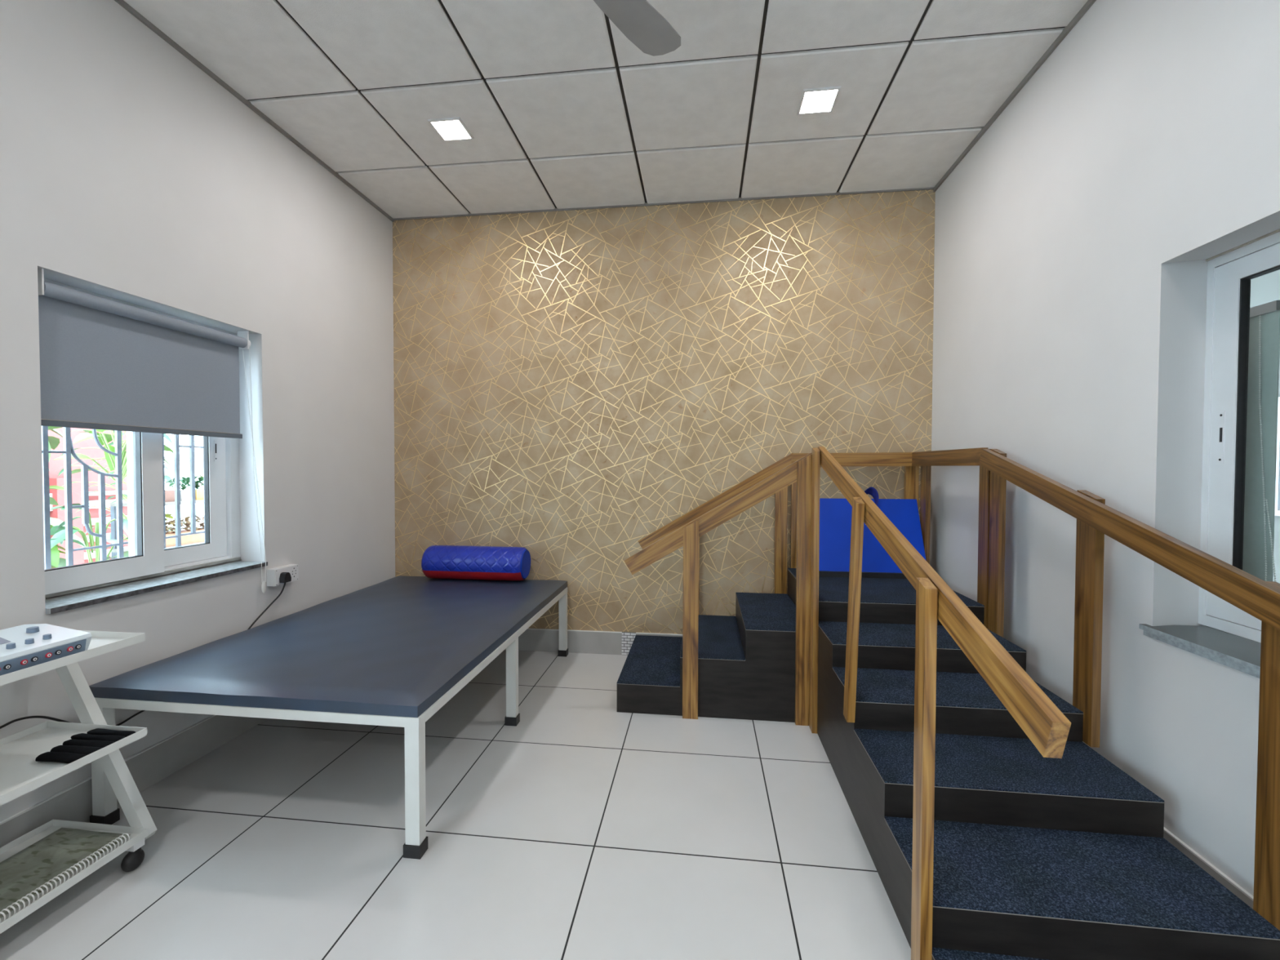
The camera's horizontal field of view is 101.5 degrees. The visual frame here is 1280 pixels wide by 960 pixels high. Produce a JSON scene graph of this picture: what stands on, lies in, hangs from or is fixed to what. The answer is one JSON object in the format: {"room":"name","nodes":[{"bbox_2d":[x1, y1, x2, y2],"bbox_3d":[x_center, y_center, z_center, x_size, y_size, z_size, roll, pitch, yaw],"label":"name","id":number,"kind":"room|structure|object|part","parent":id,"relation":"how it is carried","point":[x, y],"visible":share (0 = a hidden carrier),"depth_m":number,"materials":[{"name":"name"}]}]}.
{"room":"physiotherapy room","nodes":[
{"label":"physiotherapy room","id":0,"kind":"room"},
{"bbox_2d":[0,0,395,822],"bbox_3d":[-2.042,-0.454,1.875,0.230,3.300,3.600,0,1,7],"label":"wall","id":1,"kind":"structure","parent":0,"point":[129,173],"depth_m":2.19,"materials":[{"name":"paint"}]},
{"bbox_2d":[40,426,204,569],"bbox_3d":[-2.204,-0.167,2.223,0.012,1.190,0.960,0,1,7],"label":"window grille","id":2,"kind":"object","parent":1,"relation":"in","point":[68,449],"visible":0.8,"depth_m":2.15,"materials":[{"name":"white metal"}]},
{"bbox_2d":[54,429,174,480],"bbox_3d":[-2.465,-0.353,2.473,0.398,0.730,0.470,-1,2,-37],"label":"plant","id":3,"kind":"object","parent":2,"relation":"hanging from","point":[104,438],"visible":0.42,"depth_m":2.46,"materials":[{"name":"green plant"}]},
{"bbox_2d":[0,715,267,847],"bbox_3d":[-2.105,1.153,0.401,0.010,0.152,6.590,0,1,7],"label":"baseboard","id":4,"kind":"structure","parent":1,"relation":"attached to","point":[147,767],"depth_m":2.03,"materials":[{"name":"grey tile"}]},
{"bbox_2d":[44,278,241,599],"bbox_3d":[-2.068,-0.152,2.159,0.104,1.127,0.894,0,1,7],"label":"window","id":5,"kind":"structure","parent":1,"relation":"in","point":[148,558],"depth_m":2.17,"materials":[{"name":"plastic"}]},
{"bbox_3d":[-2.054,-0.131,1.965,0.030,1.050,0.482,0,1,7],"label":"sash","id":6,"kind":"part","parent":5,"relation":"part of","materials":[{"name":"plastic"}]},
{"bbox_2d":[37,268,266,593],"bbox_3d":[-1.917,-0.072,2.138,0.101,1.261,0.826,0,1,7],"label":"roller blind","id":7,"kind":"object","parent":5,"relation":"attached to","point":[105,364],"visible":0.98,"depth_m":2.03,"materials":[{"name":"fabric"}]},
{"bbox_3d":[-1.960,-0.211,2.123,0.012,0.002,0.775,0,1,7],"label":"bar trim","id":8,"kind":"part","parent":7,"relation":"part of","materials":[{"name":"silver metal"}]},
{"bbox_3d":[-1.868,-0.080,2.536,0.092,1.154,0.014,0,1,-10],"label":"bead chain","id":9,"kind":"part","parent":7,"relation":"part of","materials":[{"name":"white plastic"}]},
{"bbox_3d":[-1.849,-0.079,2.517,0.048,1.153,0.006,0,1,-1],"label":"bead chain","id":10,"kind":"part","parent":7,"relation":"part of","materials":[{"name":"white plastic"}]},
{"bbox_3d":[-2.050,-0.151,2.333,0.029,1.046,0.415,0,1,7],"label":"sash","id":11,"kind":"part","parent":5,"relation":"part of","materials":[{"name":"plastic"}]},
{"bbox_2d":[0,572,291,728],"bbox_3d":[-1.875,0.671,1.983,0.066,0.456,1.354,0,1,7],"label":"power cable","id":12,"kind":"object","parent":1,"relation":"attached to","point":[285,577],"visible":0.65,"depth_m":1.98,"materials":[{"name":"black rubber"}]},
{"bbox_2d":[44,560,267,613],"bbox_3d":[-1.964,0.421,2.153,0.168,0.018,0.864,0,1,7],"label":"window sill","id":13,"kind":"structure","parent":1,"relation":"attached to","point":[64,603],"depth_m":2.05,"materials":[{"name":"grey stone"}]},
{"bbox_2d":[114,0,394,222],"bbox_3d":[-2.097,-1.724,0.342,0.012,0.022,6.600,0,1,7],"label":"trim","id":14,"kind":"structure","parent":1,"relation":"attached to","point":[121,2],"depth_m":2.39,"materials":[{"name":"grey"}]},
{"bbox_2d":[266,564,298,586],"bbox_3d":[-1.813,0.483,2.662,0.048,0.083,0.153,0,1,7],"label":"board","id":15,"kind":"object","parent":1,"relation":"attached to","point":[273,574],"visible":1,"depth_m":2.62,"materials":[{"name":"plastic"}]},
{"bbox_2d":[0,649,911,959],"bbox_3d":[-0.351,1.313,0.201,4.003,0.150,7.060,0,1,7],"label":"floor","id":16,"kind":"structure","parent":0,"point":[582,828],"depth_m":1.71,"materials":[{"name":"white tile"}]},
{"bbox_2d":[0,630,156,933],"bbox_3d":[-1.772,0.846,1.335,0.388,0.726,0.719,0,1,7],"label":"trolley","id":17,"kind":"object","parent":16,"relation":"on","point":[20,774],"visible":0.5,"depth_m":1.60,"materials":[{"name":"white metal"}]},
{"bbox_2d":[0,623,92,675],"bbox_3d":[-1.712,0.460,1.305,0.231,0.088,0.428,0,1,7],"label":"electrotherapy machine","id":18,"kind":"object","parent":17,"relation":"on","point":[22,646],"visible":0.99,"depth_m":1.42,"materials":[{"name":"white plastic"}]},
{"bbox_3d":[-1.637,0.432,1.361,0.017,0.012,0.017,0,1,7],"label":"knob","id":19,"kind":"part","parent":18,"relation":"part of","materials":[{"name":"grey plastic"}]},
{"bbox_3d":[-1.632,0.431,1.399,0.017,0.012,0.017,0,1,7],"label":"knob","id":20,"kind":"part","parent":18,"relation":"part of","materials":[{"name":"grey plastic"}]},
{"bbox_3d":[-1.698,0.419,1.463,0.025,0.013,0.025,0,1,7],"label":"knob","id":21,"kind":"part","parent":18,"relation":"part of","materials":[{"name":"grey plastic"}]},
{"bbox_3d":[-1.605,0.475,1.295,0.014,0.037,0.392,0,1,7],"label":"jack panel","id":22,"kind":"part","parent":18,"relation":"part of","materials":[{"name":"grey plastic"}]},
{"bbox_3d":[-1.628,0.430,1.437,0.017,0.012,0.017,0,1,7],"label":"knob","id":23,"kind":"part","parent":18,"relation":"part of","materials":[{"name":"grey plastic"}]},
{"bbox_2d":[35,751,88,764],"bbox_3d":[-1.639,0.789,1.485,0.146,0.019,0.040,0,1,7],"label":"strap","id":24,"kind":"object","parent":17,"relation":"on","point":[56,757],"visible":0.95,"depth_m":1.48,"materials":[{"name":"black fabric"}]},
{"bbox_2d":[0,827,130,923],"bbox_3d":[-1.714,1.104,1.479,0.261,0.030,0.315,0,1,7],"label":"book","id":25,"kind":"object","parent":17,"relation":"on","point":[32,873],"visible":0.91,"depth_m":1.50,"materials":[{"name":"grey paper"}]},
{"bbox_2d":[0,630,145,685],"bbox_3d":[-1.761,0.496,1.327,0.362,0.024,0.657,0,1,7],"label":"shelf","id":26,"kind":"object","parent":17,"relation":"attached to","point":[101,642],"depth_m":1.50,"materials":[{"name":"white metal"}]},
{"bbox_2d":[0,720,146,805],"bbox_3d":[-1.762,0.794,1.333,0.362,0.024,0.657,0,1,7],"label":"shelf","id":27,"kind":"object","parent":17,"relation":"attached to","point":[20,774],"depth_m":1.52,"materials":[{"name":"white metal"}]},
{"bbox_2d":[0,818,148,933],"bbox_3d":[-1.756,1.113,1.355,0.348,0.024,0.627,0,1,7],"label":"shelf","id":28,"kind":"object","parent":17,"relation":"attached to","point":[139,831],"depth_m":1.60,"materials":[{"name":"white metal"}]},
{"bbox_2d":[49,745,102,754],"bbox_3d":[-1.639,0.788,1.522,0.153,0.020,0.036,0,1,7],"label":"strap","id":29,"kind":"object","parent":17,"relation":"on","point":[65,748],"visible":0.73,"depth_m":1.52,"materials":[{"name":"black fabric"}]},
{"bbox_2d":[62,738,114,747],"bbox_3d":[-1.641,0.787,1.557,0.162,0.020,0.036,0,1,7],"label":"strap","id":30,"kind":"object","parent":17,"relation":"on","point":[100,744],"visible":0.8,"depth_m":1.55,"materials":[{"name":"black fabric"}]},
{"bbox_2d":[71,733,124,742],"bbox_3d":[-1.646,0.786,1.592,0.179,0.020,0.034,0,1,7],"label":"strap","id":31,"kind":"object","parent":17,"relation":"on","point":[82,735],"visible":0.7,"depth_m":1.58,"materials":[{"name":"black fabric"}]},
{"bbox_3d":[-1.736,0.818,1.678,0.378,0.635,0.030,0,1,7],"label":"leg","id":32,"kind":"part","parent":17,"relation":"part of","materials":[{"name":"white metal"}]},
{"bbox_2d":[86,728,135,737],"bbox_3d":[-1.636,0.785,1.622,0.160,0.020,0.031,0,1,7],"label":"strap","id":33,"kind":"object","parent":17,"relation":"on","point":[98,731],"visible":0.69,"depth_m":1.61,"materials":[{"name":"black fabric"}]},
{"bbox_2d":[88,575,568,859],"bbox_3d":[-1.195,0.929,2.651,1.224,0.504,1.861,0,1,7],"label":"bed","id":34,"kind":"object","parent":16,"relation":"on","point":[393,651],"visible":0.98,"depth_m":2.00,"materials":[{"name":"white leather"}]},
{"bbox_3d":[-1.865,0.974,1.820,0.048,0.389,0.039,0,1,7],"label":"leg","id":35,"kind":"part","parent":34,"relation":"part of","materials":[{"name":"white metal"}]},
{"bbox_3d":[-1.196,0.704,2.651,1.210,0.054,1.853,0,1,7],"label":"mattress","id":36,"kind":"part","parent":34,"relation":"part of","materials":[{"name":"leather"}]},
{"bbox_3d":[-1.197,0.747,2.644,1.220,0.031,1.845,0,1,7],"label":"frame","id":37,"kind":"part","parent":34,"relation":"part of","materials":[{"name":"white metal"}]},
{"bbox_3d":[-0.723,0.980,1.684,0.048,0.389,0.039,0,1,7],"label":"leg","id":38,"kind":"part","parent":34,"relation":"part of","materials":[{"name":"white metal"}]},
{"bbox_2d":[421,545,530,581],"bbox_3d":[-1.080,0.548,3.464,0.677,0.220,0.220,0,1,7],"label":"bolster","id":39,"kind":"object","parent":34,"relation":"on","point":[437,562],"visible":1,"depth_m":3.38,"materials":[{"name":"blue plastic"}]},
{"bbox_3d":[-1.087,0.622,3.408,0.665,0.074,0.089,0,1,7],"label":"red panel","id":40,"kind":"part","parent":39,"relation":"part of","materials":[{"name":"plastic"}]},
{"bbox_3d":[-0.621,0.961,2.542,0.048,0.389,0.039,0,1,7],"label":"leg","id":41,"kind":"part","parent":34,"relation":"part of","materials":[{"name":"white metal"}]},
{"bbox_3d":[-0.510,0.940,3.472,0.048,0.389,0.039,0,1,7],"label":"leg","id":42,"kind":"part","parent":34,"relation":"part of","materials":[{"name":"white metal"}]},
{"bbox_2d":[616,446,1279,959],"bbox_3d":[0.689,0.525,2.050,1.745,1.349,2.592,0,1,7],"label":"staircase","id":43,"kind":"structure","parent":16,"relation":"on","point":[979,804],"depth_m":1.58,"materials":[{"name":"wood"}]},
{"bbox_3d":[0.252,0.690,2.599,0.076,0.992,0.026,0,1,7],"label":"post","id":44,"kind":"part","parent":43,"relation":"part of","materials":[{"name":"brown wood"}]},
{"bbox_3d":[0.345,0.673,3.386,0.076,0.992,0.026,0,1,7],"label":"post","id":45,"kind":"part","parent":43,"relation":"part of","materials":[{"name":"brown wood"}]},
{"bbox_3d":[0.490,0.147,3.329,1.125,0.080,0.027,-30,-2,7],"label":"handrail","id":46,"kind":"part","parent":43,"relation":"part of","materials":[{"name":"brown wood"}]},
{"bbox_3d":[0.404,0.170,2.598,1.082,0.084,0.027,-31,-2,6],"label":"handrail","id":47,"kind":"part","parent":43,"relation":"part of","materials":[{"name":"brown wood"}]},
{"bbox_3d":[0.891,0.515,3.317,0.075,1.313,0.026,0,1,7],"label":"post","id":48,"kind":"part","parent":43,"relation":"part of","materials":[{"name":"brown wood"}]},
{"bbox_3d":[0.989,0.508,3.306,0.072,1.328,0.026,0,1,7],"label":"post","id":49,"kind":"part","parent":43,"relation":"part of","materials":[{"name":"brown wood"}]},
{"bbox_3d":[0.795,0.529,2.531,0.074,1.320,0.026,0,1,7],"label":"post","id":50,"kind":"part","parent":43,"relation":"part of","materials":[{"name":"brown wood"}]},
{"bbox_3d":[0.826,0.519,2.474,0.024,1.343,0.062,0,1,7],"label":"post","id":51,"kind":"part","parent":43,"relation":"part of","materials":[{"name":"brown wood"}]},
{"bbox_3d":[1.314,-0.125,3.225,0.744,0.084,0.027,0,1,7],"label":"handrail","id":52,"kind":"part","parent":43,"relation":"part of","materials":[{"name":"brown wood"}]},
{"bbox_3d":[0.749,0.461,1.834,0.026,0.804,0.050,0,7,7],"label":"post","id":53,"kind":"part","parent":43,"relation":"part of","materials":[{"name":"brown wood"}]},
{"bbox_2d":[818,486,925,578],"bbox_3d":[1.319,0.301,3.115,0.686,0.517,0.234,0,1,7],"label":"cushion","id":54,"kind":"object","parent":43,"relation":"on","point":[835,514],"visible":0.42,"depth_m":3.10,"materials":[{"name":"blue plastic"}]},
{"bbox_3d":[1.667,0.511,3.225,0.074,1.330,0.026,0,1,7],"label":"post","id":55,"kind":"part","parent":43,"relation":"part of","materials":[{"name":"brown wood"}]},
{"bbox_3d":[0.678,0.727,1.250,0.026,0.980,0.053,0,1,7],"label":"post","id":56,"kind":"part","parent":43,"relation":"part of","materials":[{"name":"brown wood"}]},
{"bbox_3d":[1.678,0.514,3.086,0.026,1.330,0.075,0,1,7],"label":"post","id":57,"kind":"part","parent":43,"relation":"part of","materials":[{"name":"brown wood"}]},
{"bbox_3d":[0.762,0.143,1.666,0.027,0.070,1.772,0,18,7],"label":"handrail","id":58,"kind":"part","parent":43,"relation":"part of","materials":[{"name":"brown wood"}]},
{"bbox_3d":[1.614,-0.116,2.773,0.027,0.082,0.795,0,1,7],"label":"handrail","id":59,"kind":"part","parent":43,"relation":"part of","materials":[{"name":"brown wood"}]},
{"bbox_3d":[1.599,0.526,2.425,0.026,1.335,0.082,0,1,7],"label":"post","id":60,"kind":"part","parent":43,"relation":"part of","materials":[{"name":"brown wood"}]},
{"bbox_3d":[1.588,0.528,2.334,0.026,1.335,0.077,0,1,7],"label":"post","id":61,"kind":"part","parent":43,"relation":"part of","materials":[{"name":"brown wood"}]},
{"bbox_3d":[1.522,0.463,1.777,0.026,0.854,0.090,0,1,7],"label":"post","id":62,"kind":"part","parent":43,"relation":"part of","materials":[{"name":"brown wood"}]},
{"bbox_3d":[1.465,0.169,1.531,0.027,0.076,1.814,0,18,7],"label":"handrail","id":63,"kind":"part","parent":43,"relation":"part of","materials":[{"name":"brown wood"}]},
{"bbox_3d":[1.449,0.728,1.177,0.026,0.985,0.090,0,1,7],"label":"post","id":64,"kind":"part","parent":43,"relation":"part of","materials":[{"name":"brown wood"}]},
{"bbox_2d":[123,0,1088,218],"bbox_3d":[-0.343,-1.892,0.129,4.003,0.339,7.060,0,1,7],"label":"ceiling","id":65,"kind":"structure","parent":0,"point":[561,109],"depth_m":2.35,"materials":[{"name":"tile"}]},
{"bbox_2d":[427,116,474,142],"bbox_3d":[-0.956,-1.776,2.653,0.166,0.008,0.166,0,1,7],"label":"recessed light","id":66,"kind":"object","parent":65,"relation":"in","point":[449,129],"visible":1,"depth_m":2.65,"materials":[{"name":"plastic"}]},
{"bbox_2d":[431,120,470,139],"bbox_3d":[-0.956,-1.775,2.653,0.141,0.002,0.141,0,1,7],"label":"diffuser","id":67,"kind":"object","parent":66,"relation":"attached to","point":[446,129],"depth_m":2.65,"materials":[{"name":"white plastic"}]},
{"bbox_2d":[593,0,680,56],"bbox_3d":[-0.347,-1.572,1.365,0.876,0.356,0.971,0,1,7],"label":"ceiling fan","id":68,"kind":"object","parent":65,"relation":"hanging from","point":[638,20],"visible":1,"depth_m":1.67,"materials":[{"name":"grey paint"}]},
{"bbox_2d":[796,85,841,115],"bbox_3d":[0.831,-1.767,2.440,0.166,0.008,0.166,0,1,7],"label":"recessed light","id":69,"kind":"object","parent":65,"relation":"in","point":[820,100],"visible":1,"depth_m":2.43,"materials":[{"name":"plastic"}]},
{"bbox_2d":[800,89,837,112],"bbox_3d":[0.831,-1.766,2.440,0.141,0.002,0.141,0,1,7],"label":"diffuser","id":70,"kind":"object","parent":69,"relation":"attached to","point":[811,100],"depth_m":2.43,"materials":[{"name":"white plastic"}]},
{"bbox_2d":[392,189,935,634],"bbox_3d":[0.058,-0.486,3.552,4.003,3.300,0.231,0,1,7],"label":"wall","id":71,"kind":"structure","parent":0,"point":[570,386],"depth_m":3.44,"materials":[{"name":"beige paper"}]},
{"bbox_2d":[504,627,622,654],"bbox_3d":[-0.920,1.085,3.583,1.610,0.152,0.010,0,1,7],"label":"baseboard","id":72,"kind":"structure","parent":71,"relation":"attached to","point":[607,642],"depth_m":3.52,"materials":[{"name":"grey tile"}]},
{"bbox_2d":[622,631,635,655],"bbox_3d":[-0.074,1.090,3.481,0.095,0.152,0.012,0,1,7],"label":"trim","id":73,"kind":"structure","parent":71,"relation":"attached to","point":[628,637],"depth_m":3.48,"materials":[{"name":"brick"}]},
{"bbox_2d":[635,632,682,636],"bbox_3d":[0.886,1.095,3.367,1.838,0.152,0.010,0,1,7],"label":"baseboard","id":74,"kind":"structure","parent":71,"relation":"attached to","point":[637,633],"depth_m":3.45,"materials":[{"name":"grey tile"}]},
{"bbox_2d":[393,186,933,220],"bbox_3d":[0.046,-1.792,3.403,3.519,0.012,0.012,0,1,7],"label":"trim","id":75,"kind":"structure","parent":71,"relation":"attached to","point":[932,188],"depth_m":3.38,"materials":[{"name":"grey"}]},
{"bbox_2d":[929,0,1279,896],"bbox_3d":[1.513,-0.400,-0.175,0.230,3.300,6.830,0,1,7],"label":"wall","id":76,"kind":"structure","parent":0,"point":[1075,237],"depth_m":1.77,"materials":[{"name":"paint"}]},
{"bbox_2d":[933,0,1096,191],"bbox_3d":[1.409,-1.704,-0.075,0.012,0.026,6.600,0,1,7],"label":"trim","id":77,"kind":"structure","parent":76,"relation":"attached to","point":[1089,3],"depth_m":2.31,"materials":[{"name":"grey"}]},
{"bbox_2d":[1138,623,1261,672],"bbox_3d":[1.615,0.480,1.049,0.192,0.015,1.226,0,1,7],"label":"window sill","id":78,"kind":"structure","parent":76,"relation":"attached to","point":[1240,651],"depth_m":1.50,"materials":[{"name":"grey stone"}]},
{"bbox_2d":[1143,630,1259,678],"bbox_3d":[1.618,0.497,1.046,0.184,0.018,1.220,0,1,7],"label":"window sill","id":79,"kind":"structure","parent":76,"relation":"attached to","point":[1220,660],"depth_m":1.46,"materials":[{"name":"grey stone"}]},
{"bbox_2d":[1163,826,1253,908],"bbox_3d":[1.403,1.171,-0.017,0.010,0.152,6.590,0,1,7],"label":"baseboard","id":80,"kind":"structure","parent":76,"relation":"attached to","point":[1209,868],"depth_m":1.44,"materials":[{"name":"grey tile"}]},
{"bbox_2d":[1198,228,1279,642],"bbox_3d":[1.734,-0.108,1.027,0.060,1.160,1.306,0,1,7],"label":"window","id":81,"kind":"structure","parent":76,"relation":"in","point":[1230,273],"depth_m":1.58,"materials":[{"name":"plastic"}]},
{"bbox_2d":[1242,300,1279,581],"bbox_3d":[1.982,0.176,1.944,0.027,1.458,0.736,0,1,7],"label":"window glass","id":82,"kind":"object","parent":81,"relation":"attached to","point":[1264,319],"visible":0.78,"depth_m":1.64,"materials":[{"name":"glass"}]},
{"bbox_3d":[1.938,-0.015,1.629,0.005,1.013,0.050,0,1,11],"label":"bead chain","id":83,"kind":"part","parent":82,"relation":"part of","materials":[{"name":"white plastic"}]},
{"bbox_3d":[1.987,-0.538,1.940,0.025,0.030,0.712,0,1,7],"label":"head rail","id":84,"kind":"part","parent":82,"relation":"part of","materials":[{"name":"silver metal"}]},
{"bbox_3d":[1.929,0.277,1.601,0.005,0.435,0.038,0,1,7],"label":"bead chain","id":85,"kind":"part","parent":82,"relation":"part of","materials":[{"name":"white plastic"}]},
{"bbox_2d":[1249,269,1279,583],"bbox_3d":[2.684,-0.225,1.114,1.791,2.900,6.200,0,1,7],"label":"wall","id":86,"kind":"structure","parent":0,"point":[1265,288],"depth_m":3.08,"materials":[{"name":"white paint"}]},
{"bbox_2d":[1275,396,1279,515],"bbox_3d":[3.647,-0.128,2.694,0.049,0.680,0.760,0,1,7],"label":"window","id":87,"kind":"structure","parent":86,"relation":"in","point":[1277,462],"depth_m":3.00,"materials":[{"name":"plastic"}]},
{"label":"outside","id":88,"kind":"structure","parent":0,"visible":0},
{"bbox_2d":[165,518,204,532],"bbox_3d":[-8.896,1.468,3.540,13.755,0.150,22.000,0,1,7],"label":"ground","id":89,"kind":"structure","parent":88,"point":[167,518],"depth_m":14.25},
{"bbox_2d":[48,426,85,568],"bbox_3d":[-3.123,0.484,2.561,0.603,1.888,0.631,0,1,7],"label":"potted plant","id":90,"kind":"object","parent":89,"relation":"on","point":[53,442],"visible":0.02,"depth_m":2.67,"materials":[{"name":"green plant"}]},
{"bbox_2d":[48,426,128,564],"bbox_3d":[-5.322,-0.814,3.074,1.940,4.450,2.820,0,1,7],"label":"building","id":91,"kind":"structure","parent":89,"relation":"on","point":[55,466],"depth_m":4.02,"materials":[{"name":"white paint"}]},
{"bbox_2d":[50,502,128,562],"bbox_3d":[-2.429,0.765,2.334,0.392,1.341,0.415,0,1,-17],"label":"potted plant","id":92,"kind":"object","parent":89,"relation":"on","point":[59,531],"visible":0.1,"depth_m":2.31,"materials":[{"name":"green plant"}]},
{"bbox_2d":[57,429,204,556],"bbox_3d":[-3.292,0.347,3.420,0.814,2.124,0.818,0,1,7],"label":"potted plant","id":93,"kind":"object","parent":89,"relation":"on","point":[166,437],"visible":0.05,"depth_m":3.34,"materials":[{"name":"plant"}]},
{"bbox_2d":[110,499,204,559],"bbox_3d":[-2.743,0.767,3.229,0.244,1.296,0.730,0,1,7],"label":"plant stand","id":94,"kind":"object","parent":89,"relation":"on","point":[113,505],"visible":0.08,"depth_m":2.87,"materials":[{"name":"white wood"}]},
{"bbox_3d":[-2.894,0.783,2.895,0.024,1.278,0.024,0,1,7],"label":"leg","id":95,"kind":"part","parent":94,"relation":"part of","materials":[{"name":"grey paint"}]},
{"bbox_2d":[110,499,204,506],"bbox_3d":[-2.742,0.128,3.215,0.240,0.018,0.730,0,1,7],"label":"shelf","id":96,"kind":"object","parent":94,"relation":"attached to","point":[124,504],"depth_m":2.97,"materials":[{"name":"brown wood"}]},
{"bbox_2d":[111,541,204,552],"bbox_3d":[-2.742,0.381,3.220,0.240,0.018,0.730,0,1,7],"label":"shelf","id":97,"kind":"object","parent":94,"relation":"attached to","point":[125,548],"depth_m":2.90,"materials":[{"name":"brown wood"}]},
{"bbox_2d":[164,476,183,502],"bbox_3d":[-2.703,0.048,2.951,0.181,0.153,0.158,0,1,-17],"label":"potted plant","id":98,"kind":"object","parent":94,"relation":"on","point":[169,494],"visible":0.23,"depth_m":2.98,"materials":[{"name":"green plant"}]},
{"bbox_3d":[-2.710,0.092,2.974,0.085,0.065,0.085,0,1,7],"label":"pot","id":99,"kind":"part","parent":98,"relation":"part of","materials":[{"name":"pink"}]},
{"bbox_2d":[166,475,190,501],"bbox_3d":[-2.699,0.048,3.070,0.131,0.149,0.166,-1,2,-34],"label":"potted plant","id":100,"kind":"object","parent":94,"relation":"on","point":[184,494],"visible":0.6,"depth_m":3.07,"materials":[{"name":"green plant"}]},
{"bbox_3d":[-2.697,0.091,3.083,0.075,0.062,0.075,0,1,7],"label":"pot","id":101,"kind":"part","parent":100,"relation":"part of","materials":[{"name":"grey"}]},
{"bbox_2d":[165,513,204,546],"bbox_3d":[-2.700,0.282,3.124,0.212,0.184,0.577,0,1,7],"label":"trough","id":102,"kind":"object","parent":94,"relation":"on","point":[196,538],"visible":0.34,"depth_m":3.07,"materials":[{"name":"ceramic"}]},
{"bbox_2d":[186,475,204,500],"bbox_3d":[-2.689,0.042,3.170,0.145,0.156,0.140,1,1,26],"label":"potted plant","id":103,"kind":"object","parent":94,"relation":"on","point":[199,493],"visible":0.57,"depth_m":3.16,"materials":[{"name":"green plant"}]},
{"bbox_3d":[-2.686,0.089,3.172,0.078,0.062,0.078,0,1,7],"label":"pot","id":104,"kind":"part","parent":103,"relation":"part of","materials":[{"name":"yellow"}]}
]}

